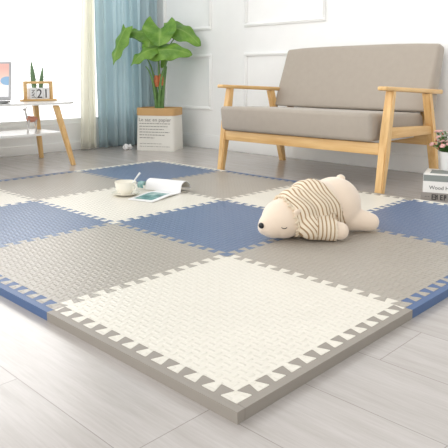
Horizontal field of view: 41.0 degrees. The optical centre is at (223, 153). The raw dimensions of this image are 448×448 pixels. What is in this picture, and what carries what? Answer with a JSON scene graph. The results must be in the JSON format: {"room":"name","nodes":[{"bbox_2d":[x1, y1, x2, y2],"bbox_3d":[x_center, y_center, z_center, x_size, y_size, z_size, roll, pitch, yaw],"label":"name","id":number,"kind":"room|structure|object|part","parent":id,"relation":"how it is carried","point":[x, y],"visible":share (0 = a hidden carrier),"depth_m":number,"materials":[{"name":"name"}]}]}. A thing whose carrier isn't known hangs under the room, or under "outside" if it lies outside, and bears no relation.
{"room":"living room","nodes":[
{"label":"living room","id":0,"kind":"room"},
{"bbox_2d":[0,122,98,147],"bbox_3d":[-2.801,-1.169,3.033,0.100,2.700,6.190,7,10,44],"label":"wall","id":1,"kind":"structure","parent":0,"point":[73,130],"depth_m":4.59,"materials":[{"name":"white paint"}]},
{"bbox_2d":[0,117,97,127],"bbox_3d":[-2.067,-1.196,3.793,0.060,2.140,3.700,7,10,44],"label":"windowsill","id":2,"kind":"structure","parent":1,"relation":"in","point":[66,120],"depth_m":4.58,"materials":[{"name":"white paint"}]},
{"bbox_2d":[0,139,110,156],"bbox_3d":[-2.766,0.141,3.156,0.014,0.070,6.175,7,10,44],"label":"baseboard","id":3,"kind":"structure","parent":1,"relation":"attached to","point":[75,145],"depth_m":4.52,"materials":[{"name":"white paint"}]},
{"bbox_2d":[0,144,447,447],"bbox_3d":[-0.258,0.500,0.830,7.090,0.050,6.290,7,10,44],"label":"floor","id":4,"kind":"structure","parent":0,"point":[58,389],"depth_m":1.12,"materials":[{"name":"laminate"}]},
{"bbox_2d":[0,275,56,320],"bbox_3d":[-0.621,0.358,1.651,0.599,0.022,0.048,7,10,44],"label":"foam border","id":5,"kind":"object","parent":4,"relation":"on","point":[39,309],"visible":0.86,"depth_m":1.52,"materials":[{"name":"blue plastic"}]},
{"bbox_2d":[0,100,75,164],"bbox_3d":[-1.579,-0.107,3.754,0.607,0.410,1.425,7,10,44],"label":"table","id":6,"kind":"object","parent":4,"relation":"on","point":[40,132],"visible":0.98,"depth_m":3.96,"materials":[{"name":"white paint"}]},
{"bbox_2d":[0,62,11,102],"bbox_3d":[-1.542,-0.450,3.771,0.320,0.264,0.257,1,7,6],"label":"laptop","id":7,"kind":"object","parent":6,"relation":"on","point":[5,67],"visible":0.99,"depth_m":3.86,"materials":[{"name":"silver metal"}]},
{"bbox_2d":[23,106,37,133],"bbox_3d":[-1.276,-0.227,3.956,0.040,0.181,0.120,5,9,34],"label":"deer figurine","id":8,"kind":"object","parent":6,"relation":"on","point":[29,119],"visible":1,"depth_m":3.94,"materials":[{"name":"ceramic"}]},
{"bbox_2d":[0,129,60,138],"bbox_3d":[-1.577,-0.113,3.825,0.370,0.014,1.050,7,10,44],"label":"shelf","id":9,"kind":"object","parent":6,"relation":"attached to","point":[40,132],"depth_m":3.99,"materials":[{"name":"white paint"}]},
{"bbox_2d":[30,62,43,87],"bbox_3d":[-1.331,-0.519,4.267,0.090,0.275,0.072,-2,7,-12],"label":"potted succulent","id":10,"kind":"object","parent":6,"relation":"on","point":[32,73],"visible":0.62,"depth_m":4.24,"materials":[{"name":"green plant"}]},
{"bbox_3d":[-1.331,-0.166,4.284,0.036,0.392,0.061,7,10,44],"label":"leg","id":11,"kind":"part","parent":6,"relation":"part of","materials":[{"name":"brown wood"}]},
{"bbox_2d":[20,81,56,101],"bbox_3d":[-1.301,-0.441,4.194,0.250,0.138,0.060,-7,10,-41],"label":"desk calendar","id":12,"kind":"object","parent":6,"relation":"on","point":[33,94],"visible":1,"depth_m":4.17,"materials":[{"name":"brown wood"}]},
{"bbox_3d":[-1.301,-0.448,4.193,0.210,0.124,0.024,-7,10,-41],"label":"frame","id":13,"kind":"part","parent":12,"relation":"part of","materials":[{"name":"brown wood"}]},
{"bbox_3d":[-1.058,-0.125,3.961,0.163,0.392,0.043,4,8,26],"label":"leg","id":14,"kind":"part","parent":6,"relation":"part of","materials":[{"name":"brown wood"}]},
{"bbox_2d":[0,171,75,181],"bbox_3d":[-1.092,0.141,3.341,0.048,0.022,0.599,7,10,44],"label":"foam border","id":15,"kind":"object","parent":4,"relation":"on","point":[68,171],"visible":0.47,"depth_m":3.37,"materials":[{"name":"plastic"}]},
{"bbox_2d":[76,160,159,171],"bbox_3d":[-0.657,0.084,3.787,0.048,0.022,0.649,7,10,44],"label":"foam border","id":16,"kind":"object","parent":4,"relation":"on","point":[155,160],"visible":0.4,"depth_m":3.75,"materials":[{"name":"white plastic"}]},
{"bbox_2d":[123,144,131,149],"bbox_3d":[-0.771,-0.059,4.793,0.043,0.050,0.085,7,10,44],"label":"crumpled paper","id":17,"kind":"object","parent":4,"relation":"on","point":[125,146],"visible":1,"depth_m":4.77,"materials":[{"name":"white paper"}]},
{"bbox_2d":[47,307,244,424],"bbox_3d":[-0.183,0.412,1.230,0.619,0.022,0.048,7,10,44],"label":"foam border","id":18,"kind":"object","parent":4,"relation":"on","point":[213,401],"visible":0.89,"depth_m":1.17,"materials":[{"name":"grey rubber"}]},
{"bbox_2d":[137,107,182,150],"bbox_3d":[-0.515,-0.207,4.821,0.332,0.336,0.253,2,8,15],"label":"paper bag","id":19,"kind":"object","parent":4,"relation":"on","point":[158,129],"visible":1,"depth_m":4.71,"materials":[{"name":"white paper"}]},
{"bbox_2d":[112,16,200,107],"bbox_3d":[-0.534,-0.568,4.750,0.704,1.042,0.274,0,7,0],"label":"leafy plant","id":20,"kind":"object","parent":19,"relation":"in","point":[154,40],"visible":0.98,"depth_m":4.69,"materials":[{"name":"green plant"}]},
{"bbox_2d":[157,161,226,170],"bbox_3d":[-0.215,0.086,3.776,0.599,0.022,0.048,7,10,44],"label":"foam border","id":21,"kind":"object","parent":4,"relation":"on","point":[157,161],"visible":0.33,"depth_m":3.75,"materials":[{"name":"white plastic"}]},
{"bbox_2d":[0,161,447,403],"bbox_3d":[-0.213,0.247,2.517,2.429,0.022,1.829,7,10,44],"label":"play mat","id":22,"kind":"object","parent":4,"relation":"on","point":[230,321],"depth_m":1.78,"materials":[{"name":"beige plastic"}]},
{"bbox_2d":[111,190,139,195],"bbox_3d":[-0.466,0.187,2.836,0.132,0.014,0.132,7,10,44],"label":"saucer","id":23,"kind":"object","parent":22,"relation":"on","point":[116,192],"visible":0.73,"depth_m":2.83,"materials":[{"name":"beige ceramic"}]},
{"bbox_2d":[114,180,136,194],"bbox_3d":[-0.466,0.159,2.832,0.104,0.060,0.104,-1,7,-11],"label":"coffee cup","id":24,"kind":"object","parent":23,"relation":"on","point":[124,187],"visible":0.98,"depth_m":2.80,"materials":[{"name":"beige ceramic"}]},
{"bbox_2d":[128,178,190,201],"bbox_3d":[-0.344,0.163,2.859,0.240,0.053,0.331,4,8,27],"label":"open magazine","id":25,"kind":"object","parent":22,"relation":"on","point":[164,188],"visible":1,"depth_m":2.89,"materials":[{"name":"white paper"}]},
{"bbox_2d":[136,192,167,199],"bbox_3d":[-0.334,0.194,2.781,0.096,0.005,0.150,4,8,27],"label":"picture","id":26,"kind":"object","parent":25,"relation":"on","point":[148,195],"depth_m":2.77},
{"bbox_2d":[258,174,378,240],"bbox_3d":[0.324,0.182,2.132,0.476,0.202,0.305,-7,10,-42],"label":"plush bear","id":27,"kind":"object","parent":22,"relation":"on","point":[326,209],"visible":1,"depth_m":2.03},
{"bbox_2d":[221,171,296,182],"bbox_3d":[0.215,0.139,3.361,0.599,0.022,0.048,7,10,44],"label":"foam border","id":28,"kind":"object","parent":4,"relation":"on","point":[221,171],"visible":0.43,"depth_m":3.37,"materials":[{"name":"plastic"}]},
{"bbox_2d":[238,305,412,419],"bbox_3d":[0.227,0.410,1.243,0.048,0.022,0.599,7,10,44],"label":"foam border","id":29,"kind":"object","parent":4,"relation":"on","point":[259,400],"visible":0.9,"depth_m":1.18,"materials":[{"name":"grey plastic"}]},
{"bbox_2d":[217,43,443,193],"bbox_3d":[0.616,-0.268,3.573,1.165,0.774,0.752,7,10,44],"label":"sofa","id":30,"kind":"object","parent":4,"relation":"on","point":[383,79],"visible":0.99,"depth_m":3.46,"materials":[{"name":"taupe linen"},{"name":"honey oak"}]},
{"bbox_3d":[0.009,-0.157,3.760,0.044,0.507,0.117,7,10,44],"label":"leg","id":31,"kind":"part","parent":30,"relation":"part of","materials":[{"name":"brown wood"}]},
{"bbox_3d":[0.194,-0.433,3.917,0.055,0.049,0.630,7,10,44],"label":"armrest","id":32,"kind":"part","parent":30,"relation":"part of","materials":[{"name":"brown wood"}]},
{"bbox_3d":[0.361,-0.194,4.122,0.044,0.488,0.178,7,10,44],"label":"leg","id":33,"kind":"part","parent":30,"relation":"part of","materials":[{"name":"brown wood"}]},
{"bbox_3d":[0.401,-0.072,3.374,1.066,0.060,0.030,7,10,44],"label":"rail","id":34,"kind":"part","parent":30,"relation":"part of","materials":[{"name":"brown wood"}]},
{"bbox_2d":[221,106,422,141],"bbox_3d":[0.554,-0.201,3.534,1.047,0.150,0.598,7,10,44],"label":"seat cushion","id":35,"kind":"object","parent":30,"relation":"on","point":[313,123],"depth_m":3.29,"materials":[{"name":"beige fabric"}]},
{"bbox_2d":[276,43,443,111],"bbox_3d":[0.801,-0.478,3.744,1.092,0.400,0.212,7,10,44],"label":"cushion","id":36,"kind":"object","parent":30,"relation":"on","point":[333,77],"depth_m":3.66,"materials":[{"name":"beige fabric"}]},
{"bbox_3d":[0.806,-0.059,2.994,0.044,0.507,0.117,7,10,44],"label":"leg","id":37,"kind":"part","parent":30,"relation":"part of","materials":[{"name":"brown wood"}]},
{"bbox_3d":[0.764,-0.131,3.744,1.066,0.065,0.028,7,10,44],"label":"rail","id":38,"kind":"part","parent":30,"relation":"part of","materials":[{"name":"brown wood"}]},
{"bbox_3d":[0.991,-0.334,3.151,0.055,0.049,0.630,7,10,44],"label":"armrest","id":39,"kind":"part","parent":30,"relation":"part of","materials":[{"name":"brown wood"}]},
{"bbox_3d":[0.982,-0.121,3.169,0.028,0.063,0.470,7,10,44],"label":"rail","id":40,"kind":"part","parent":30,"relation":"part of","materials":[{"name":"brown wood"}]},
{"bbox_3d":[1.158,-0.095,3.355,0.044,0.488,0.178,7,10,44],"label":"leg","id":41,"kind":"part","parent":30,"relation":"part of","materials":[{"name":"brown wood"}]},
{"bbox_2d":[357,190,413,199],"bbox_3d":[0.646,0.192,2.947,0.599,0.022,0.048,7,10,44],"label":"foam border","id":42,"kind":"object","parent":4,"relation":"on","point":[379,194],"visible":0.23,"depth_m":2.83,"materials":[{"name":"beige plastic"}]},
{"bbox_2d":[402,275,447,317],"bbox_3d":[0.645,0.356,1.671,0.048,0.022,0.599,7,10,44],"label":"foam border","id":43,"kind":"object","parent":4,"relation":"on","point":[419,306],"visible":0.76,"depth_m":1.53,"materials":[{"name":"blue plastic"}]},
{"bbox_2d":[412,199,447,204],"bbox_3d":[1.077,0.245,2.533,0.599,0.022,0.048,7,10,44],"label":"foam border","id":44,"kind":"object","parent":4,"relation":"on","point":[420,200],"visible":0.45,"depth_m":2.67,"materials":[{"name":"white plastic"}]},
{"bbox_2d":[420,189,447,201],"bbox_3d":[1.111,0.194,2.872,0.300,0.036,0.211,3,8,24],"label":"book","id":45,"kind":"object","parent":4,"relation":"on","point":[424,195],"visible":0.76,"depth_m":2.81,"materials":[{"name":"grey paper"}]},
{"bbox_2d":[423,181,447,193],"bbox_3d":[1.103,0.149,2.873,0.265,0.052,0.201,3,8,24],"label":"book","id":46,"kind":"object","parent":45,"relation":"on","point":[428,186],"visible":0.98,"depth_m":2.81,"materials":[{"name":"paper"}]},
{"bbox_2d":[423,168,447,182],"bbox_3d":[1.101,0.106,2.865,0.262,0.034,0.191,3,8,24],"label":"book","id":47,"kind":"object","parent":46,"relation":"on","point":[434,175],"visible":1,"depth_m":2.82,"materials":[{"name":"grey paper"}]},
{"bbox_2d":[429,130,447,170],"bbox_3d":[1.122,-0.027,2.925,0.206,0.213,0.211,-4,8,-30],"label":"flower pot","id":48,"kind":"object","parent":47,"relation":"on","point":[442,145],"visible":1,"depth_m":2.92,"materials":[{"name":"white ceramic"}]},
{"bbox_3d":[1.110,0.033,2.937,0.108,0.092,0.108,7,10,44],"label":"pot","id":49,"kind":"part","parent":48,"relation":"part of","materials":[{"name":"white ceramic"}]},
{"bbox_3d":[1.084,0.089,2.868,0.175,0.001,0.115,3,8,24],"label":"panel","id":50,"kind":"part","parent":47,"relation":"part of","materials":[{"name":"grey paper"}]},
{"bbox_2d":[157,0,447,156],"bbox_3d":[1.897,-1.147,2.858,7.090,2.700,0.100,7,10,44],"label":"wall","id":51,"kind":"structure","parent":0,"point":[347,22],"depth_m":4.38,"materials":[{"name":"white paint"}]},
{"bbox_2d":[163,0,211,30],"bbox_3d":[-0.314,-1.682,4.869,0.585,1.350,0.018,7,10,44],"label":"trim","id":52,"kind":"structure","parent":51,"relation":"attached to","point":[208,27],"depth_m":4.80,"materials":[{"name":"white paint"}]},
{"bbox_2d":[164,54,211,109],"bbox_3d":[-0.314,-0.601,5.008,0.585,0.450,0.018,7,10,44],"label":"trim","id":53,"kind":"structure","parent":51,"relation":"attached to","point":[208,56],"depth_m":4.84,"materials":[{"name":"white paint"}]},
{"bbox_2d":[244,51,323,108],"bbox_3d":[0.413,-0.511,4.308,0.730,0.450,0.018,7,10,44],"label":"trim","id":54,"kind":"structure","parent":51,"relation":"attached to","point":[275,52],"depth_m":4.49,"materials":[{"name":"white paint"}]},
{"bbox_2d":[244,0,325,26],"bbox_3d":[0.413,-1.592,4.170,0.730,1.350,0.018,7,10,44],"label":"trim","id":55,"kind":"structure","parent":51,"relation":"attached to","point":[323,18],"depth_m":4.24,"materials":[{"name":"white paint"}]},
{"bbox_2d":[182,132,440,172],"bbox_3d":[1.893,0.147,2.948,6.990,0.110,0.014,7,10,44],"label":"baseboard","id":56,"kind":"structure","parent":51,"relation":"attached to","point":[415,163],"depth_m":4.12,"materials":[{"name":"white paint"}]},
{"bbox_3d":[-1.938,-2.366,3.559,0.027,0.027,3.960,7,10,44],"label":"curtain rod","id":57,"kind":"object","parent":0,"visible":0},
{"bbox_2d":[81,0,96,148],"bbox_3d":[-1.066,-1.242,4.610,0.075,2.420,0.136,7,10,44],"label":"curtain","id":58,"kind":"object","parent":57,"relation":"hanging from","point":[88,90],"visible":1,"depth_m":4.69,"materials":[{"name":"fabric"}]},
{"bbox_2d":[94,0,156,146],"bbox_3d":[-0.785,-1.279,4.895,0.094,2.420,0.641,7,10,44],"label":"curtain","id":59,"kind":"object","parent":57,"relation":"hanging from","point":[122,88],"visible":0.72,"depth_m":4.91,"materials":[{"name":"fabric"}]}
]}

